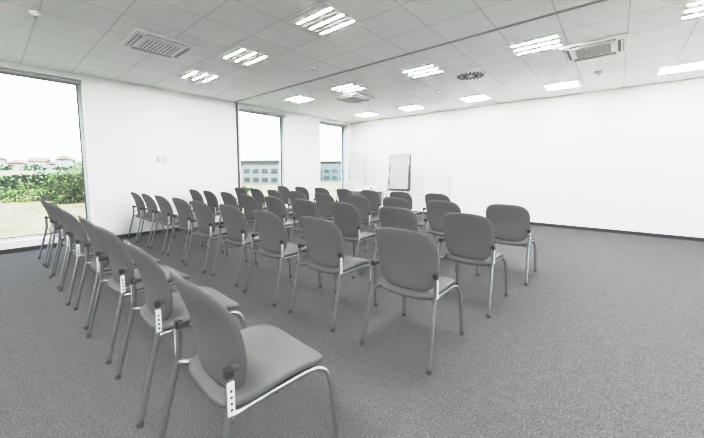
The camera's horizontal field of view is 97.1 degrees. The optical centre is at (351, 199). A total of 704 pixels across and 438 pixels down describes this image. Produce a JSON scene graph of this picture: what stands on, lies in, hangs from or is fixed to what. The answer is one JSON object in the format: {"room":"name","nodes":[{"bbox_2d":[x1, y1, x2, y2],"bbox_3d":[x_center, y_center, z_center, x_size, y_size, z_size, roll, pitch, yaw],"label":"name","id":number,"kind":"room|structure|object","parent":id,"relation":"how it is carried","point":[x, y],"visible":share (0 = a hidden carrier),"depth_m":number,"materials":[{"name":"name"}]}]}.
{"room":"conference room","nodes":[
{"label":"conference room","id":0,"kind":"room"},
{"bbox_2d":[0,60,350,249],"bbox_3d":[-4.283,-0.798,6.438,0.320,3.000,12.750,4,7,40],"label":"wall","id":1,"kind":"structure","parent":0,"point":[127,126],"depth_m":6.50,"materials":[{"name":"paint"}]},
{"bbox_2d":[0,68,90,243],"bbox_3d":[-5.581,-0.681,4.848,0.230,2.740,2.240,4,7,40],"label":"window","id":2,"kind":"structure","parent":1,"relation":"in","point":[2,70],"depth_m":5.56,"materials":[{"name":"metal"}]},
{"bbox_2d":[0,214,290,253],"bbox_3d":[-4.155,0.673,6.466,0.014,0.065,12.722,4,7,40],"label":"baseboard","id":3,"kind":"structure","parent":1,"relation":"attached to","point":[14,250],"depth_m":5.31,"materials":[{"name":"black plastic"}]},
{"bbox_2d":[157,156,164,161],"bbox_3d":[-3.995,-0.855,6.510,0.018,0.120,0.160,4,7,40],"label":"wall thermostat","id":4,"kind":"object","parent":1,"relation":"attached to","point":[159,158],"visible":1,"depth_m":6.50,"materials":[{"name":"white plastic"}]},
{"bbox_2d":[236,103,240,208],"bbox_3d":[-2.863,-0.955,7.841,0.020,2.923,0.040,4,7,40],"label":"trim","id":5,"kind":"structure","parent":1,"relation":"attached to","point":[236,103],"depth_m":7.80,"materials":[{"name":"grey metal"}]},
{"bbox_2d":[239,108,283,210],"bbox_3d":[-2.445,-1.022,8.532,0.230,2.740,1.460,4,7,40],"label":"window","id":6,"kind":"structure","parent":1,"relation":"in","point":[240,109],"depth_m":8.99,"materials":[{"name":"metal"}]},
{"bbox_2d":[320,121,345,201],"bbox_3d":[-0.679,-1.215,10.605,0.230,2.740,1.360,4,7,40],"label":"window","id":7,"kind":"structure","parent":1,"relation":"in","point":[323,123],"depth_m":11.05,"materials":[{"name":"metal"}]},
{"bbox_2d":[0,214,703,437],"bbox_3d":[0.377,1.120,2.647,12.540,0.120,13.390,4,7,40],"label":"floor","id":8,"kind":"structure","parent":0,"point":[605,339],"depth_m":2.31,"materials":[{"name":"grey carpet"}]},
{"bbox_2d":[38,199,83,265],"bbox_3d":[-4.263,0.416,4.663,0.566,0.910,0.648,4,7,40],"label":"chair","id":9,"kind":"object","parent":8,"relation":"on","point":[51,215],"visible":0.53,"depth_m":4.39,"materials":[{"name":"fabric"}]},
{"bbox_2d":[45,201,87,275],"bbox_3d":[-3.732,0.455,4.241,0.566,0.910,0.648,4,7,39],"label":"chair","id":10,"kind":"object","parent":8,"relation":"on","point":[58,221],"visible":0.35,"depth_m":4.02,"materials":[{"name":"fabric"}]},
{"bbox_2d":[49,205,90,288],"bbox_3d":[-3.275,0.494,3.825,0.566,0.910,0.648,4,7,38],"label":"chair","id":11,"kind":"object","parent":8,"relation":"on","point":[66,227],"visible":0.47,"depth_m":3.58,"materials":[{"name":"fabric"}]},
{"bbox_2d":[59,209,94,305],"bbox_3d":[-2.761,0.534,3.393,0.566,0.910,0.648,5,7,41],"label":"chair","id":12,"kind":"object","parent":8,"relation":"on","point":[79,233],"visible":0.62,"depth_m":3.13,"materials":[{"name":"fabric"}]},
{"bbox_2d":[74,216,160,329],"bbox_3d":[-2.193,0.576,2.939,0.566,0.910,0.648,5,7,41],"label":"chair","id":13,"kind":"object","parent":8,"relation":"on","point":[96,243],"visible":0.59,"depth_m":2.69,"materials":[{"name":"fabric"}]},
{"bbox_2d":[86,225,189,364],"bbox_3d":[-1.670,0.619,2.478,0.566,0.910,0.648,4,7,38],"label":"chair","id":14,"kind":"object","parent":8,"relation":"on","point":[121,263],"visible":0.8,"depth_m":2.24,"materials":[{"name":"fabric"}]},
{"bbox_2d":[127,192,173,241],"bbox_3d":[-3.955,0.285,6.074,0.566,0.910,0.648,5,7,42],"label":"chair","id":15,"kind":"object","parent":8,"relation":"on","point":[140,205],"visible":0.67,"depth_m":5.84,"materials":[{"name":"fabric"}]},
{"bbox_2d":[138,193,185,247],"bbox_3d":[-3.488,0.321,5.685,0.566,0.910,0.648,5,7,41],"label":"chair","id":16,"kind":"object","parent":8,"relation":"on","point":[150,203],"visible":0.76,"depth_m":5.46,"materials":[{"name":"fabric"}]},
{"bbox_2d":[150,195,202,253],"bbox_3d":[-2.991,0.359,5.279,0.566,0.910,0.648,4,7,40],"label":"chair","id":17,"kind":"object","parent":8,"relation":"on","point":[166,210],"visible":0.75,"depth_m":5.06,"materials":[{"name":"fabric"}]},
{"bbox_2d":[115,239,246,428],"bbox_3d":[-1.067,0.667,1.956,0.566,0.910,0.648,5,7,43],"label":"chair","id":18,"kind":"object","parent":8,"relation":"on","point":[162,307],"visible":0.77,"depth_m":1.72,"materials":[{"name":"fabric"}]},
{"bbox_2d":[167,197,223,261],"bbox_3d":[-2.451,0.399,4.848,0.566,0.910,0.648,4,7,39],"label":"chair","id":19,"kind":"object","parent":8,"relation":"on","point":[185,215],"visible":0.76,"depth_m":4.63,"materials":[{"name":"fabric"}]},
{"bbox_2d":[189,189,224,231],"bbox_3d":[-3.281,0.206,6.927,0.566,0.910,0.648,4,7,39],"label":"chair","id":20,"kind":"object","parent":8,"relation":"on","point":[196,196],"visible":0.27,"depth_m":6.68,"materials":[{"name":"fabric"}]},
{"bbox_2d":[203,190,219,218],"bbox_3d":[-2.783,0.244,6.522,0.566,0.910,0.648,5,7,41],"label":"chair","id":21,"kind":"object","parent":8,"relation":"on","point":[212,202],"visible":0.41,"depth_m":6.28,"materials":[{"name":"fabric"}]},
{"bbox_2d":[184,201,247,272],"bbox_3d":[-1.918,0.444,4.367,0.566,0.910,0.648,4,7,38],"label":"chair","id":22,"kind":"object","parent":8,"relation":"on","point":[204,215],"visible":0.86,"depth_m":4.16,"materials":[{"name":"fabric"}]},
{"bbox_2d":[218,192,245,225],"bbox_3d":[-2.238,0.284,6.084,0.566,0.910,0.648,4,7,40],"label":"chair","id":23,"kind":"object","parent":8,"relation":"on","point":[228,199],"visible":0.23,"depth_m":5.84,"materials":[{"name":"fabric"}]},
{"bbox_2d":[235,187,247,207],"bbox_3d":[-2.591,0.130,7.745,0.566,0.910,0.648,4,7,38],"label":"chair","id":24,"kind":"object","parent":8,"relation":"on","point":[238,190],"visible":0.23,"depth_m":7.57,"materials":[{"name":"fabric"}]},
{"bbox_2d":[211,204,279,285],"bbox_3d":[-1.332,0.486,3.905,0.566,0.910,0.648,4,7,39],"label":"chair","id":25,"kind":"object","parent":8,"relation":"on","point":[234,219],"visible":0.84,"depth_m":3.70,"materials":[{"name":"fabric"}]},
{"bbox_2d":[158,269,338,437],"bbox_3d":[-0.472,0.719,1.399,0.566,0.910,0.648,5,7,43],"label":"chair","id":26,"kind":"object","parent":8,"relation":"on","point":[234,367],"visible":1,"depth_m":1.24,"materials":[{"name":"fabric"}]},
{"bbox_2d":[239,194,258,248],"bbox_3d":[-1.690,0.330,5.588,0.566,0.910,0.648,5,7,42],"label":"chair","id":27,"kind":"object","parent":8,"relation":"on","point":[249,203],"visible":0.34,"depth_m":5.37,"materials":[{"name":"fabric"}]},
{"bbox_2d":[247,188,266,223],"bbox_3d":[-2.080,0.167,7.349,0.566,0.910,0.648,5,7,41],"label":"chair","id":28,"kind":"object","parent":8,"relation":"on","point":[257,194],"visible":0.48,"depth_m":7.11,"materials":[{"name":"fabric"}]},
{"bbox_2d":[258,196,299,249],"bbox_3d":[-1.116,0.374,5.114,0.566,0.910,0.648,4,7,40],"label":"chair","id":29,"kind":"object","parent":8,"relation":"on","point":[275,205],"visible":0.5,"depth_m":4.88,"materials":[{"name":"fabric"}]},
{"bbox_2d":[267,189,293,212],"bbox_3d":[-1.548,0.212,6.859,0.566,0.910,0.648,5,7,42],"label":"chair","id":30,"kind":"object","parent":8,"relation":"on","point":[274,193],"visible":0.12,"depth_m":6.61,"materials":[{"name":"fabric"}]},
{"bbox_2d":[243,209,321,306],"bbox_3d":[-0.755,0.535,3.379,0.566,0.910,0.648,4,7,40],"label":"chair","id":31,"kind":"object","parent":8,"relation":"on","point":[272,232],"visible":0.94,"depth_m":3.18,"materials":[{"name":"fabric"}]},
{"bbox_2d":[277,186,291,215],"bbox_3d":[-1.745,0.051,8.594,0.566,0.910,0.648,5,7,40],"label":"chair","id":32,"kind":"object","parent":8,"relation":"on","point":[284,191],"visible":0.44,"depth_m":8.37,"materials":[{"name":"fabric"}]},
{"bbox_2d":[285,191,306,238],"bbox_3d":[-0.978,0.255,6.397,0.566,0.910,0.648,4,7,38],"label":"chair","id":33,"kind":"object","parent":8,"relation":"on","point":[293,195],"visible":0.31,"depth_m":6.24,"materials":[{"name":"fabric"}]},
{"bbox_2d":[291,187,316,219],"bbox_3d":[-1.172,0.094,8.133,0.566,0.910,0.648,5,7,41],"label":"chair","id":34,"kind":"object","parent":8,"relation":"on","point":[303,190],"visible":0.27,"depth_m":7.87,"materials":[{"name":"fabric"}]},
{"bbox_2d":[290,199,319,242],"bbox_3d":[-0.548,0.419,4.632,0.566,0.910,0.648,5,7,41],"label":"chair","id":35,"kind":"object","parent":8,"relation":"on","point":[304,207],"visible":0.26,"depth_m":4.43,"materials":[{"name":"fabric"}]},
{"bbox_2d":[313,188,329,202],"bbox_3d":[-0.610,0.137,7.674,0.566,0.910,0.648,5,7,40],"label":"chair","id":36,"kind":"object","parent":8,"relation":"on","point":[317,190],"visible":0.12,"depth_m":7.43,"materials":[{"name":"fabric"}]},
{"bbox_2d":[315,193,334,221],"bbox_3d":[-0.400,0.301,5.899,0.566,0.910,0.648,5,7,40],"label":"chair","id":37,"kind":"object","parent":8,"relation":"on","point":[323,200],"visible":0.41,"depth_m":5.70,"materials":[{"name":"fabric"}]},
{"bbox_2d":[289,216,377,331],"bbox_3d":[-0.166,0.579,2.904,0.566,0.910,0.648,4,7,39],"label":"chair","id":38,"kind":"object","parent":8,"relation":"on","point":[324,239],"visible":0.99,"depth_m":2.71,"materials":[{"name":"fabric"}]},
{"bbox_2d":[333,189,367,226],"bbox_3d":[-0.046,0.180,7.210,0.566,0.910,0.648,5,7,42],"label":"chair","id":39,"kind":"object","parent":8,"relation":"on","point":[342,194],"visible":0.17,"depth_m":7.03,"materials":[{"name":"fabric"}]},
{"bbox_2d":[331,202,374,278],"bbox_3d":[0.025,0.463,4.155,0.566,0.910,0.648,5,7,41],"label":"chair","id":40,"kind":"object","parent":8,"relation":"on","point":[347,217],"visible":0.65,"depth_m":3.95,"materials":[{"name":"fabric"}]},
{"bbox_2d":[351,153,365,188],"bbox_3d":[0.210,-0.653,10.716,0.360,1.920,0.380,4,7,40],"label":"tall cabinet","id":41,"kind":"object","parent":8,"relation":"on","point":[358,160],"visible":0.54,"depth_m":10.56,"materials":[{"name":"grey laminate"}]},
{"bbox_2d":[335,189,385,217],"bbox_3d":[0.228,0.061,9.359,1.400,0.750,0.700,4,7,40],"label":"desk","id":42,"kind":"object","parent":8,"relation":"on","point":[358,191],"visible":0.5,"depth_m":9.19,"materials":[{"name":"laminate"}]},
{"bbox_2d":[343,181,362,189],"bbox_3d":[0.031,-0.459,9.544,0.360,0.250,0.500,-5,7,-44],"label":"storage box","id":43,"kind":"object","parent":42,"relation":"on","point":[354,185],"visible":0.98,"depth_m":9.38,"materials":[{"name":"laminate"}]},
{"bbox_2d":[363,186,376,189],"bbox_3d":[0.529,-0.348,9.054,0.340,0.120,0.284,2,6,23],"label":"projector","id":44,"kind":"object","parent":42,"relation":"on","point":[364,187],"visible":0.91,"depth_m":8.95,"materials":[{"name":"white plastic"}]},
{"bbox_2d":[346,195,379,251],"bbox_3d":[0.206,0.347,5.410,0.566,0.910,0.648,4,7,39],"label":"chair","id":45,"kind":"object","parent":8,"relation":"on","point":[361,203],"visible":0.54,"depth_m":5.17,"materials":[{"name":"fabric"}]},
{"bbox_2d":[361,190,380,228],"bbox_3d":[0.491,0.227,6.706,0.566,0.910,0.648,4,7,40],"label":"chair","id":46,"kind":"object","parent":8,"relation":"on","point":[373,197],"visible":0.41,"depth_m":6.47,"materials":[{"name":"fabric"}]},
{"bbox_2d":[369,207,418,283],"bbox_3d":[0.617,0.510,3.652,0.566,0.910,0.648,4,7,38],"label":"chair","id":47,"kind":"object","parent":8,"relation":"on","point":[392,217],"visible":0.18,"depth_m":3.42,"materials":[{"name":"fabric"}]},
{"bbox_2d":[386,154,410,196],"bbox_3d":[1.456,-0.466,9.303,0.742,1.790,0.641,4,6,34],"label":"easel","id":48,"kind":"object","parent":8,"relation":"on","point":[399,179],"visible":0.94,"depth_m":9.17,"materials":[{"name":"paper"}]},
{"bbox_2d":[376,197,423,253],"bbox_3d":[0.790,0.392,4.925,0.566,0.910,0.648,5,7,40],"label":"chair","id":49,"kind":"object","parent":8,"relation":"on","point":[387,201],"visible":0.16,"depth_m":4.69,"materials":[{"name":"fabric"}]},
{"bbox_2d":[390,191,423,232],"bbox_3d":[1.057,0.270,6.235,0.566,0.910,0.648,4,7,39],"label":"chair","id":50,"kind":"object","parent":8,"relation":"on","point":[404,195],"visible":0.22,"depth_m":5.98,"materials":[{"name":"fabric"}]},
{"bbox_2d":[360,227,463,374],"bbox_3d":[0.480,0.629,2.371,0.566,0.910,0.648,4,7,39],"label":"chair","id":51,"kind":"object","parent":8,"relation":"on","point":[409,260],"visible":1,"depth_m":2.18,"materials":[{"name":"fabric"}]},
{"bbox_2d":[420,193,450,236],"bbox_3d":[1.646,0.316,5.740,0.566,0.910,0.648,5,7,42],"label":"chair","id":52,"kind":"object","parent":8,"relation":"on","point":[430,196],"visible":0.27,"depth_m":5.56,"materials":[{"name":"fabric"}]},
{"bbox_2d":[423,200,460,271],"bbox_3d":[1.357,0.440,4.406,0.566,0.910,0.648,5,7,41],"label":"chair","id":53,"kind":"object","parent":8,"relation":"on","point":[436,209],"visible":0.42,"depth_m":4.27,"materials":[{"name":"fabric"}]},
{"bbox_2d":[438,213,507,317],"bbox_3d":[1.214,0.557,3.144,0.566,0.910,0.648,4,7,40],"label":"chair","id":54,"kind":"object","parent":8,"relation":"on","point":[469,238],"visible":0.97,"depth_m":2.95,"materials":[{"name":"fabric"}]},
{"bbox_2d":[477,204,536,285],"bbox_3d":[1.983,0.484,3.927,0.566,0.910,0.648,4,7,39],"label":"chair","id":55,"kind":"object","parent":8,"relation":"on","point":[511,223],"visible":0.78,"depth_m":3.72,"materials":[{"name":"fabric"}]},
{"bbox_2d":[0,0,703,122],"bbox_3d":[0.377,-2.001,2.357,12.540,0.150,13.390,4,7,40],"label":"ceiling","id":56,"kind":"structure","parent":0,"point":[84,37],"depth_m":4.19,"materials":[{"name":"tile"}]},
{"bbox_2d":[28,9,42,17],"bbox_3d":[-3.396,-1.992,3.340,0.110,0.050,0.110,4,7,40],"label":"smoke detector","id":57,"kind":"object","parent":56,"relation":"attached to","point":[34,13],"visible":1,"depth_m":3.31,"materials":[{"name":"white plastic"}]},
{"bbox_2d":[120,27,197,59],"bbox_3d":[-2.594,-2.068,4.190,0.720,0.055,0.720,4,7,40],"label":"air conditioner","id":58,"kind":"object","parent":56,"relation":"in","point":[142,40],"depth_m":4.11,"materials":[{"name":"white plastic"}]},
{"bbox_2d":[176,69,223,83],"bbox_3d":[-2.755,-2.225,5.630,0.590,0.008,0.590,4,7,40],"label":"recessed light","id":59,"kind":"object","parent":56,"relation":"in","point":[194,75],"visible":1,"depth_m":5.60,"materials":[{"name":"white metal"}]},
{"bbox_2d":[216,46,272,66],"bbox_3d":[-1.596,-2.135,4.651,0.590,0.008,0.590,4,7,40],"label":"recessed light","id":60,"kind":"object","parent":56,"relation":"in","point":[237,54],"visible":1,"depth_m":4.62,"materials":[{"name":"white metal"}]},
{"bbox_2d":[283,95,315,102],"bbox_3d":[-1.248,-2.390,7.399,0.590,0.008,0.590,4,7,40],"label":"recessed light","id":61,"kind":"object","parent":56,"relation":"in","point":[299,99],"visible":1,"depth_m":7.39,"materials":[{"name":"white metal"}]},
{"bbox_2d":[289,2,361,37],"bbox_3d":[-0.299,-2.033,3.556,0.590,0.008,0.590,4,7,40],"label":"recessed light","id":62,"kind":"object","parent":56,"relation":"in","point":[325,20],"visible":1,"depth_m":3.53,"materials":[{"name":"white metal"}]},
{"bbox_2d":[328,83,366,93],"bbox_3d":[-0.089,-2.299,6.420,0.590,0.008,0.590,4,7,40],"label":"recessed light","id":63,"kind":"object","parent":56,"relation":"in","point":[346,88],"visible":1,"depth_m":6.41,"materials":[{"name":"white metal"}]},
{"bbox_2d":[331,92,374,103],"bbox_3d":[0.024,-2.348,7.202,0.720,0.055,0.720,4,7,40],"label":"air conditioner","id":64,"kind":"object","parent":56,"relation":"in","point":[354,97],"depth_m":7.11,"materials":[{"name":"white plastic"}]},
{"bbox_2d":[353,112,378,116],"bbox_3d":[0.446,-2.574,9.389,0.590,0.008,0.590,4,7,40],"label":"recessed light","id":65,"kind":"object","parent":56,"relation":"in","point":[366,114],"visible":1,"depth_m":9.35,"materials":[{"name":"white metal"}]},
{"bbox_2d":[398,105,425,110],"bbox_3d":[1.606,-2.483,8.410,0.590,0.008,0.590,4,7,40],"label":"recessed light","id":66,"kind":"object","parent":56,"relation":"in","point":[412,107],"visible":1,"depth_m":8.44,"materials":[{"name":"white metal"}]},
{"bbox_2d":[234,0,605,101],"bbox_3d":[1.629,-2.059,3.834,11.900,0.008,0.040,4,7,40],"label":"trim","id":67,"kind":"structure","parent":56,"relation":"attached to","point":[597,1],"depth_m":4.05,"materials":[{"name":"grey metal"}]},
{"bbox_2d":[399,63,445,78],"bbox_3d":[1.208,-2.197,5.325,0.590,0.008,0.590,4,7,40],"label":"recessed light","id":68,"kind":"object","parent":56,"relation":"in","point":[429,69],"visible":1,"depth_m":5.31,"materials":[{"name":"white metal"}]},
{"bbox_2d":[455,70,485,79],"bbox_3d":[2.106,-2.208,5.534,0.520,0.026,0.520,4,7,40],"label":"ceiling vent","id":69,"kind":"object","parent":56,"relation":"in","point":[468,75],"visible":1,"depth_m":5.49,"materials":[{"name":"white metal"}]},
{"bbox_2d":[458,94,491,102],"bbox_3d":[2.902,-2.382,7.315,0.590,0.008,0.590,4,7,40],"label":"recessed light","id":70,"kind":"object","parent":56,"relation":"in","point":[482,97],"visible":1,"depth_m":7.29,"materials":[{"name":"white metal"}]},
{"bbox_2d":[507,32,563,56],"bbox_3d":[2.504,-2.096,4.231,0.590,0.008,0.590,4,7,40],"label":"recessed light","id":71,"kind":"object","parent":56,"relation":"in","point":[553,41],"visible":1,"depth_m":4.21,"materials":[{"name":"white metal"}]},
{"bbox_2d":[542,80,580,90],"bbox_3d":[4.199,-2.280,6.220,0.590,0.008,0.590,4,7,40],"label":"recessed light","id":72,"kind":"object","parent":56,"relation":"in","point":[569,84],"visible":1,"depth_m":6.18,"materials":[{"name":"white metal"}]},
{"bbox_2d":[559,32,628,62],"bbox_3d":[3.355,-2.081,4.324,0.720,0.055,0.720,4,7,40],"label":"air conditioner","id":73,"kind":"object","parent":56,"relation":"in","point":[611,45],"depth_m":4.24,"materials":[{"name":"white plastic"}]},
{"bbox_2d":[656,61,703,75],"bbox_3d":[5.465,-2.181,5.151,0.590,0.008,0.590,4,7,40],"label":"recessed light","id":74,"kind":"object","parent":56,"relation":"in","point":[699,65],"visible":1,"depth_m":5.16,"materials":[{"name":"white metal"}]},
{"bbox_2d":[677,0,703,22],"bbox_3d":[3.770,-1.997,3.162,0.590,0.008,0.590,4,7,40],"label":"recessed light","id":75,"kind":"object","parent":56,"relation":"in","point":[692,9],"visible":1,"depth_m":3.32,"materials":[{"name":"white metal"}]},
{"bbox_2d":[351,77,703,237],"bbox_3d":[4.604,-0.893,7.465,12.540,3.000,0.320,4,7,40],"label":"wall","id":76,"kind":"structure","parent":0,"point":[631,158],"depth_m":6.97,"materials":[{"name":"paint"}]},
{"bbox_2d":[420,175,449,196],"bbox_3d":[2.435,-0.415,9.133,0.920,0.600,0.020,4,7,40],"label":"whiteboard","id":77,"kind":"object","parent":76,"relation":"attached to","point":[429,184],"visible":0.98,"depth_m":9.12,"materials":[{"name":"white laminate"}]},
{"bbox_2d":[412,211,703,241],"bbox_3d":[4.496,0.580,7.474,11.900,0.065,0.014,4,7,40],"label":"baseboard","id":78,"kind":"structure","parent":76,"relation":"attached to","point":[531,223],"depth_m":6.51,"materials":[{"name":"black plastic"}]},
{"label":"outside","id":79,"kind":"structure","parent":0,"visible":0},
{"bbox_2d":[0,169,340,237],"bbox_3d":[0.000,0.937,0.087,520.000,3.428,520.000,4,7,40],"label":"ground","id":80,"kind":"structure","parent":79,"point":[17,218],"depth_m":19.50,"materials":[{"name":"beige concrete"}]},
{"bbox_2d":[0,155,81,170],"bbox_3d":[-121.114,-13.093,115.887,70.723,8.109,149.659,4,7,40],"label":"village houses","id":81,"kind":"structure","parent":80,"relation":"on","point":[35,163],"depth_m":107.47,"materials":[{"name":"tile"}]},
{"bbox_2d":[0,170,82,188],"bbox_3d":[-59.222,-2.357,37.561,23.231,3.088,52.880,4,7,40],"label":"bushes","id":82,"kind":"object","parent":80,"relation":"on","point":[38,178],"visible":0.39,"depth_m":43.15,"materials":[{"name":"green plant"}]},
{"bbox_2d":[0,160,249,204],"bbox_3d":[-24.764,-1.853,27.628,21.124,3.540,30.292,5,7,44],"label":"hedge","id":83,"kind":"object","parent":80,"relation":"on","point":[54,193],"visible":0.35,"depth_m":23.26,"materials":[{"name":"green plant"}]},
{"bbox_2d":[241,160,280,184],"bbox_3d":[-18.131,-5.674,64.955,16.400,4.700,14.400,2,6,20],"label":"office building","id":84,"kind":"structure","parent":80,"relation":"on","point":[253,172],"depth_m":56.97,"materials":[{"name":"concrete"}]},
{"bbox_2d":[320,161,340,181],"bbox_3d":[-5.427,-7.593,82.927,18.400,5.200,14.400,1,5,6],"label":"office building","id":85,"kind":"structure","parent":80,"relation":"on","point":[329,170],"depth_m":75.89,"materials":[{"name":"concrete"}]}
]}

